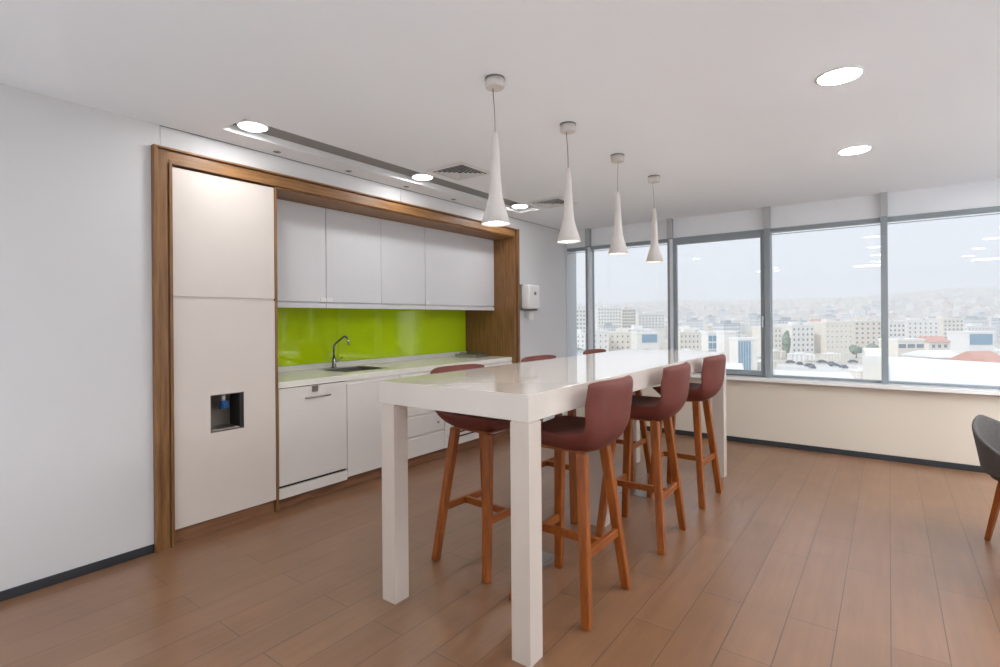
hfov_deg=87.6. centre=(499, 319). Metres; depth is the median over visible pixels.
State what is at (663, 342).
ground
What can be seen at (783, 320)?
building
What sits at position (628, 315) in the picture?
apartment block
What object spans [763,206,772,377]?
window mullion
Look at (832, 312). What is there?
building
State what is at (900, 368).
flat roof
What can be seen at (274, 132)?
ceiling recess
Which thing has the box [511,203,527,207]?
recessed light
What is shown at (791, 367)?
car park
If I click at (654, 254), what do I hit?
pendant lamp
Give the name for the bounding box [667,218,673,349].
window mullion
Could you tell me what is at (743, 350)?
office block
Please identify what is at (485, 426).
bar stool
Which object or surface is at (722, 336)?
office block
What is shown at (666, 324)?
building
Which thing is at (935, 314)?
building
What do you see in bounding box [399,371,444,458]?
base cabinet
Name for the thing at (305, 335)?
backsplash
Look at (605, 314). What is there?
apartment block
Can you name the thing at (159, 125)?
trim
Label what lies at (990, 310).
building
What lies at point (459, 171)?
ceiling vent
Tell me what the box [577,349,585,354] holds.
building
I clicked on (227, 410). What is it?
water dispenser
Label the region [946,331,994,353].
office building
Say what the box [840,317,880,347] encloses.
apartment block
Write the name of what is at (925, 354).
warehouse
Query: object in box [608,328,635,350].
apartment block
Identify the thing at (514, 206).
diffuser
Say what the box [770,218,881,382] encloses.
window
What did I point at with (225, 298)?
tall cabinet
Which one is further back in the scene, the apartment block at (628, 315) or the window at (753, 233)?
the apartment block at (628, 315)
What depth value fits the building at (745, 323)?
728.35 m
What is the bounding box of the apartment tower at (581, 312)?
[577,307,585,331]
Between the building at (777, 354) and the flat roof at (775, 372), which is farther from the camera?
the building at (777, 354)
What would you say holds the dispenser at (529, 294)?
attached to the wall at (76, 368)
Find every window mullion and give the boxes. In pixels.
[585,228,594,349]
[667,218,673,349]
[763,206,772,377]
[880,192,888,383]
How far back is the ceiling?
2.78 m
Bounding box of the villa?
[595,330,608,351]
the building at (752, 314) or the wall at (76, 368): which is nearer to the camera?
the wall at (76, 368)
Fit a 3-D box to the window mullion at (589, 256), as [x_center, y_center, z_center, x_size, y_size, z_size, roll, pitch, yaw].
[1.269,-0.293,7.338,0.070,1.943,0.154,0,0,37]
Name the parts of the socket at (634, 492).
lid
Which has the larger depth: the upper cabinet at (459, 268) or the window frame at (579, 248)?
the window frame at (579, 248)
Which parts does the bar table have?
leg, leg, leg, leg, leg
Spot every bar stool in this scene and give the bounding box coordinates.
[430,364,510,583]
[509,375,632,630]
[521,355,577,523]
[583,349,650,481]
[595,362,690,554]
[646,354,725,508]
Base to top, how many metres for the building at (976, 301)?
26.991 m
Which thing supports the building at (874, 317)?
on the ground
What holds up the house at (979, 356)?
on the ground
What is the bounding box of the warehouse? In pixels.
[900,350,957,359]
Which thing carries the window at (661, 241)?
attached to the wall at (937, 426)
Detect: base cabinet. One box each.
[345,374,399,476]
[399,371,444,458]
[444,422,478,447]
[482,361,512,433]
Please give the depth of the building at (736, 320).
801.30 m
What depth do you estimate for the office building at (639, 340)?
290.00 m
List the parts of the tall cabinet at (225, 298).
door, door, panel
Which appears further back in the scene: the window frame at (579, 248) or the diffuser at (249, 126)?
the window frame at (579, 248)
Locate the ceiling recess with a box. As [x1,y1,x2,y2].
[232,123,530,206]
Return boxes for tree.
[782,330,790,357]
[849,344,862,357]
[866,343,878,347]
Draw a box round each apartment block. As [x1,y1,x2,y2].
[595,305,620,329]
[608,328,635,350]
[621,307,635,328]
[636,312,664,337]
[678,328,707,350]
[751,326,781,352]
[775,322,814,353]
[807,319,852,352]
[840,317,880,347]
[880,319,905,337]
[892,318,938,337]
[923,316,963,338]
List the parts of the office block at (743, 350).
glass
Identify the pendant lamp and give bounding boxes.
[481,74,509,226]
[557,121,580,243]
[608,153,628,254]
[646,175,663,262]
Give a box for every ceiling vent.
[426,162,489,180]
[527,197,578,208]
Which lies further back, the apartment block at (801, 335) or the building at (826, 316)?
the building at (826, 316)
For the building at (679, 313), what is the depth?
1258.17 m
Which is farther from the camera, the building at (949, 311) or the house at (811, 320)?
the building at (949, 311)
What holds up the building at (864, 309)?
on the ground
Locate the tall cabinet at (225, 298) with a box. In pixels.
[172,167,278,542]
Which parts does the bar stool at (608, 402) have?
rail, leg, seat frame, cross rail, leg, rail, leg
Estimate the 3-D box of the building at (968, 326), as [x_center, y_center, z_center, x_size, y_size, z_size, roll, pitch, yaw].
[426.814,15.845,471.558,28.414,24.514,19.209,0,0,-5]
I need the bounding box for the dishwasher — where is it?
[278,381,346,499]
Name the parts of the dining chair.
leg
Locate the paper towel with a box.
[530,310,533,319]
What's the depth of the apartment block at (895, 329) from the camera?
379.99 m
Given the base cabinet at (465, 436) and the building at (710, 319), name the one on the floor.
the base cabinet at (465, 436)
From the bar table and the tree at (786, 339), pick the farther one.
the tree at (786, 339)
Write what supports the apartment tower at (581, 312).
on the ground
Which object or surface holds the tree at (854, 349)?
on the ground
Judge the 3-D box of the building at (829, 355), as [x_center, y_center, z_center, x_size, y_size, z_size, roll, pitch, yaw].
[182.854,21.094,288.138,9.215,5.384,8.721,0,0,12]
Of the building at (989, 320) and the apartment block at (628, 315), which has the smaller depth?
the apartment block at (628, 315)
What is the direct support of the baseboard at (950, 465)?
attached to the wall at (937, 426)
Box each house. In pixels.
[808,319,840,321]
[917,336,951,349]
[946,351,999,362]
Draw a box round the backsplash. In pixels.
[278,307,465,365]
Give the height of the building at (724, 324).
28.850 m
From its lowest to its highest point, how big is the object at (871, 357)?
16.100 m
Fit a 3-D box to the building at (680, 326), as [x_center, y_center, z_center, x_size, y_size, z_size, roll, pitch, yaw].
[160.551,17.558,451.399,21.634,24.038,20.574,0,0,10]
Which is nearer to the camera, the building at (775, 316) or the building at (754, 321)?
the building at (754, 321)
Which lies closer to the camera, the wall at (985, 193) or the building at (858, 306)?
the wall at (985, 193)
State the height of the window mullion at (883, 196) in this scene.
1.943 m
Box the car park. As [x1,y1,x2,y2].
[773,364,861,372]
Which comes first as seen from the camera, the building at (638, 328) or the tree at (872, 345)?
the tree at (872, 345)
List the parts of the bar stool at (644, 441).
cross rail, leg, rail, leg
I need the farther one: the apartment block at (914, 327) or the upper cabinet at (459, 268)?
the apartment block at (914, 327)
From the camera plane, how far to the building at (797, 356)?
272.16 m
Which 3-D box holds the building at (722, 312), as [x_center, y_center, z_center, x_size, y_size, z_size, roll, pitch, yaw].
[485.584,-4.111,1134.030,17.164,34.424,17.164,0,0,11]
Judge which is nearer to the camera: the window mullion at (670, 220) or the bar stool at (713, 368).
the bar stool at (713, 368)
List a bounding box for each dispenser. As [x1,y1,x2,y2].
[210,392,243,432]
[520,284,539,310]
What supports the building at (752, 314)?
on the ground
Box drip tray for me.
[211,424,238,431]
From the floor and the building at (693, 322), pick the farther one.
the building at (693, 322)
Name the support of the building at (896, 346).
on the ground
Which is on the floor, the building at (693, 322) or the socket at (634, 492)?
the socket at (634, 492)
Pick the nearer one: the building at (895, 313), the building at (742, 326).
the building at (742, 326)
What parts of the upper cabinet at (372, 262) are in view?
door, door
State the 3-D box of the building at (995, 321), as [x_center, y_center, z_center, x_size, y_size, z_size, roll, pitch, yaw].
[500.705,11.997,515.253,15.595,31.103,15.595,0,0,14]
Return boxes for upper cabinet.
[277,199,326,307]
[325,208,424,309]
[424,227,493,309]
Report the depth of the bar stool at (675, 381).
3.34 m
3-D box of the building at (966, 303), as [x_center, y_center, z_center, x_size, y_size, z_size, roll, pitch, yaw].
[1066.195,-28.131,1189.804,19.663,19.460,18.610,0,0,7]
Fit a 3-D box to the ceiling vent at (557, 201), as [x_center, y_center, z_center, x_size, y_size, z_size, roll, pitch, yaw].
[0.573,-1.252,5.634,0.410,0.014,0.410,0,0,37]
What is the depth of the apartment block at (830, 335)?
330.14 m
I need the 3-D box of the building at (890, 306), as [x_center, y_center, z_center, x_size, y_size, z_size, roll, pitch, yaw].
[990.808,-28.883,1332.555,20.535,25.821,19.528,0,0,-7]
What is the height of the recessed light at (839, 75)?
0.026 m
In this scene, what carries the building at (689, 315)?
on the ground
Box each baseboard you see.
[0,544,153,601]
[640,426,984,472]
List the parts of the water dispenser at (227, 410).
plate, blue lever, panel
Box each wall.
[0,83,576,590]
[278,351,461,366]
[564,373,999,465]
[567,179,999,248]
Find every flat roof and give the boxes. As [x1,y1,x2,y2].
[726,363,743,369]
[773,370,853,378]
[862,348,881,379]
[889,357,999,385]
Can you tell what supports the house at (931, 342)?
on the ground
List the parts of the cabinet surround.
rail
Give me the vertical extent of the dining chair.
0.785 m
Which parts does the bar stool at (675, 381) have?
leg, rail, leg, cross rail, seat frame, leg, rail, leg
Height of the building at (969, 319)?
29.926 m
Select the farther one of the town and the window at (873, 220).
the town
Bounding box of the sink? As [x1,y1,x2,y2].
[321,366,385,371]
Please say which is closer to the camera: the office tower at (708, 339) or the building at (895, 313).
the office tower at (708, 339)
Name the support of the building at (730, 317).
on the ground
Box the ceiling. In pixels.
[0,0,999,229]
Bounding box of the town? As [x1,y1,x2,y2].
[577,287,999,311]
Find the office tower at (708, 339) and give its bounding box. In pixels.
[701,332,715,350]
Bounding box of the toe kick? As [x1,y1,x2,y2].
[279,429,509,508]
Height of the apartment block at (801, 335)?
20.183 m
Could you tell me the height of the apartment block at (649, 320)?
30.562 m
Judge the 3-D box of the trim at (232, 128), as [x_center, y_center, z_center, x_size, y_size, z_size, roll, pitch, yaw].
[-0.678,-1.275,4.696,0.295,0.050,3.430,0,0,37]
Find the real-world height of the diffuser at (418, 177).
0.014 m
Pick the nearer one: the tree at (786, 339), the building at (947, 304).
the tree at (786, 339)
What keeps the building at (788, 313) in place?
on the ground
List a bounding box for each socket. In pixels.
[542,550,553,567]
[619,488,653,498]
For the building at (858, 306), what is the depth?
1300.33 m
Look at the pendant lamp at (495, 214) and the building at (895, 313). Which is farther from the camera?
the building at (895, 313)
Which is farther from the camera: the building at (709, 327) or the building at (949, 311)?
the building at (949, 311)
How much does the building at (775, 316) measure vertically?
25.726 m
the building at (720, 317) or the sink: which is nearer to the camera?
the sink
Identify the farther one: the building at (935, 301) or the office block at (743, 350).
the building at (935, 301)
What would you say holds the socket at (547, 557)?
on the floor
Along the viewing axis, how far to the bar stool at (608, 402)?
2.55 m
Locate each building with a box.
[577,329,585,348]
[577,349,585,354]
[599,323,617,330]
[625,325,653,331]
[630,332,659,349]
[665,323,667,334]
[678,311,681,319]
[678,325,700,330]
[685,312,693,321]
[686,318,702,330]
[703,323,712,331]
[704,315,715,324]
[713,320,740,336]
[718,309,727,316]
[718,316,727,322]
[724,315,736,319]
[731,318,744,322]
[731,322,744,333]
[738,309,745,314]
[739,315,748,322]
[740,322,748,330]
[749,313,760,318]
[750,315,760,333]
[757,359,776,369]
[773,314,781,323]
[773,349,785,359]
[774,317,797,325]
[787,312,796,316]
[787,352,814,361]
[788,316,802,320]
[809,314,822,319]
[820,314,835,318]
[820,352,842,359]
[826,310,838,315]
[836,312,854,319]
[847,367,861,378]
[854,304,867,308]
[859,307,870,315]
[867,309,880,314]
[869,305,880,309]
[872,313,892,319]
[878,338,924,356]
[888,303,893,309]
[889,311,901,316]
[893,315,910,319]
[929,312,947,316]
[933,300,946,303]
[942,308,952,314]
[943,302,953,308]
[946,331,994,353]
[953,305,974,308]
[953,308,964,315]
[961,302,974,305]
[964,316,986,325]
[964,323,996,340]
[968,307,986,315]
[969,299,983,304]
[973,312,989,317]
[985,307,995,314]
[986,314,999,321]
[988,317,999,325]
[991,318,999,338]
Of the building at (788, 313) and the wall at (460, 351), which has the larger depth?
the building at (788, 313)
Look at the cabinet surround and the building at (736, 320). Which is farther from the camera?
the building at (736, 320)
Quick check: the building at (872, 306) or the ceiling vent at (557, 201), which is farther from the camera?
the building at (872, 306)
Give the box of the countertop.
[278,351,511,388]
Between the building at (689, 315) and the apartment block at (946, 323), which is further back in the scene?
the building at (689, 315)
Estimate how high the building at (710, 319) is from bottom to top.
26.746 m
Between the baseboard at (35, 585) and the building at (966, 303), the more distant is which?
the building at (966, 303)
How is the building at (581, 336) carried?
on the ground
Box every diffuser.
[239,122,266,131]
[413,175,431,179]
[512,205,526,207]
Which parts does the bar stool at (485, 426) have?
leg, rail, leg, seat frame, cross rail, leg, rail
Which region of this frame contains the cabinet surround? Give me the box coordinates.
[151,144,519,552]
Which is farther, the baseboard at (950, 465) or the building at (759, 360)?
the building at (759, 360)
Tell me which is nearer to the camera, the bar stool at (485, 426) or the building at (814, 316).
the bar stool at (485, 426)
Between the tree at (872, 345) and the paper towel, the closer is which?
the paper towel
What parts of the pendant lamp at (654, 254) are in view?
lamp shade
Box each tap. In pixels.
[331,335,349,367]
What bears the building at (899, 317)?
on the ground
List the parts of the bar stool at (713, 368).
leg, leg, cross rail, leg, rail, leg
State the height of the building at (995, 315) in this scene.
23.032 m
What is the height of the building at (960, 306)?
22.551 m
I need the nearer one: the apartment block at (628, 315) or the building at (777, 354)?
the building at (777, 354)
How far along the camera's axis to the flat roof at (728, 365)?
147.72 m
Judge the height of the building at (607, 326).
26.676 m
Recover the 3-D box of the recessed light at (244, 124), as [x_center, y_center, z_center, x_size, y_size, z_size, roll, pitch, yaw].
[-1.616,-1.257,3.408,0.194,0.026,0.194,0,0,37]
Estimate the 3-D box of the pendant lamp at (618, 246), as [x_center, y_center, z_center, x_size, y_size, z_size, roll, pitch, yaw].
[0.907,-0.881,4.010,0.154,0.760,0.154,0,0,1]
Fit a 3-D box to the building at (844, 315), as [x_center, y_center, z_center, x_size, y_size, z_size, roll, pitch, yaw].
[564.329,4.195,850.863,20.621,32.172,17.259,0,0,4]
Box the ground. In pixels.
[595,294,999,370]
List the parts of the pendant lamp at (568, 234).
cord, lamp shade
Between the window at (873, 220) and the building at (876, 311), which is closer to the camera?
the window at (873, 220)
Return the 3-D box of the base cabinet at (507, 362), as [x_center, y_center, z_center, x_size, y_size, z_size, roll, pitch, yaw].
[-0.294,0.938,6.388,0.680,0.828,0.611,0,0,37]
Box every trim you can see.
[159,125,557,229]
[222,125,539,212]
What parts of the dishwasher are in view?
plinth panel, handle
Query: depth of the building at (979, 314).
824.52 m
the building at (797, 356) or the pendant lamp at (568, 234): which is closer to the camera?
the pendant lamp at (568, 234)
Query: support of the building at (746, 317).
on the ground
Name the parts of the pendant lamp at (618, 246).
lamp shade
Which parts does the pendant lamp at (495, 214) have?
cord, lamp shade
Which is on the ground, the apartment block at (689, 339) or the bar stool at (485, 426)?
the apartment block at (689, 339)
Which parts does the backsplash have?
glass panel, glass panel, glass panel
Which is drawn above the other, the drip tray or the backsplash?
the backsplash
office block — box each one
[716,330,736,362]
[729,337,757,369]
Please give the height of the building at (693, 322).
29.960 m
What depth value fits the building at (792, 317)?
852.98 m
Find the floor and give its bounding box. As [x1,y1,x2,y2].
[0,430,999,666]
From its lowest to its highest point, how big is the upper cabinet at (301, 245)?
0.888 m
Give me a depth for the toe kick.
4.70 m
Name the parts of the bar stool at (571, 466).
rail, cross rail, leg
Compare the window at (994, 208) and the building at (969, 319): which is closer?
the window at (994, 208)
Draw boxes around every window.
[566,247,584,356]
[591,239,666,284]
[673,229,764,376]
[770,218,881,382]
[887,206,999,389]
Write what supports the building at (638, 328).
on the ground
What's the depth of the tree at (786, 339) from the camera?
298.69 m
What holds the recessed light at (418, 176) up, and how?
in the ceiling recess
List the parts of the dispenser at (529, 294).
plate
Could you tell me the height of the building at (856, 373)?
8.157 m
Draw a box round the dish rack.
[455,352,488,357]
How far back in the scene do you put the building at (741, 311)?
1453.81 m
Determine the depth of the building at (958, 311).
996.51 m
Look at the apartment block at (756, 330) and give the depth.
330.46 m
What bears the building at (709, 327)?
on the ground
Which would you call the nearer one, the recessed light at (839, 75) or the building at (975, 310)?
the recessed light at (839, 75)
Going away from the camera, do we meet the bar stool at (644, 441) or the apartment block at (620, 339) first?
the bar stool at (644, 441)
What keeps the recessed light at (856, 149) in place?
in the ceiling
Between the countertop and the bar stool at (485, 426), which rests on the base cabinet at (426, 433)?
the countertop
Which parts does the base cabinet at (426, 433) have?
drawer, drawer, drawer, drawer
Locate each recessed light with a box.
[236,119,268,131]
[412,173,433,179]
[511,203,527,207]
[815,65,864,85]
[837,145,871,154]
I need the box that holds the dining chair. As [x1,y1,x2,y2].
[972,415,999,540]
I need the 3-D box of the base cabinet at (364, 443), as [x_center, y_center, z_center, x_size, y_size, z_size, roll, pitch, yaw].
[-1.398,0.946,4.908,0.680,0.830,0.608,0,0,37]
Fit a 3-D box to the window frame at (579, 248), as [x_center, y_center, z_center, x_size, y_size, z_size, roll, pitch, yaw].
[1.117,-0.171,7.455,0.320,1.700,0.110,0,0,37]
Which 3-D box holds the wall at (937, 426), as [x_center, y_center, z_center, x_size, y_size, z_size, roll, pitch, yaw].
[4.336,1.035,5.068,8.320,0.762,0.420,0,0,37]
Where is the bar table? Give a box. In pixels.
[378,349,726,666]

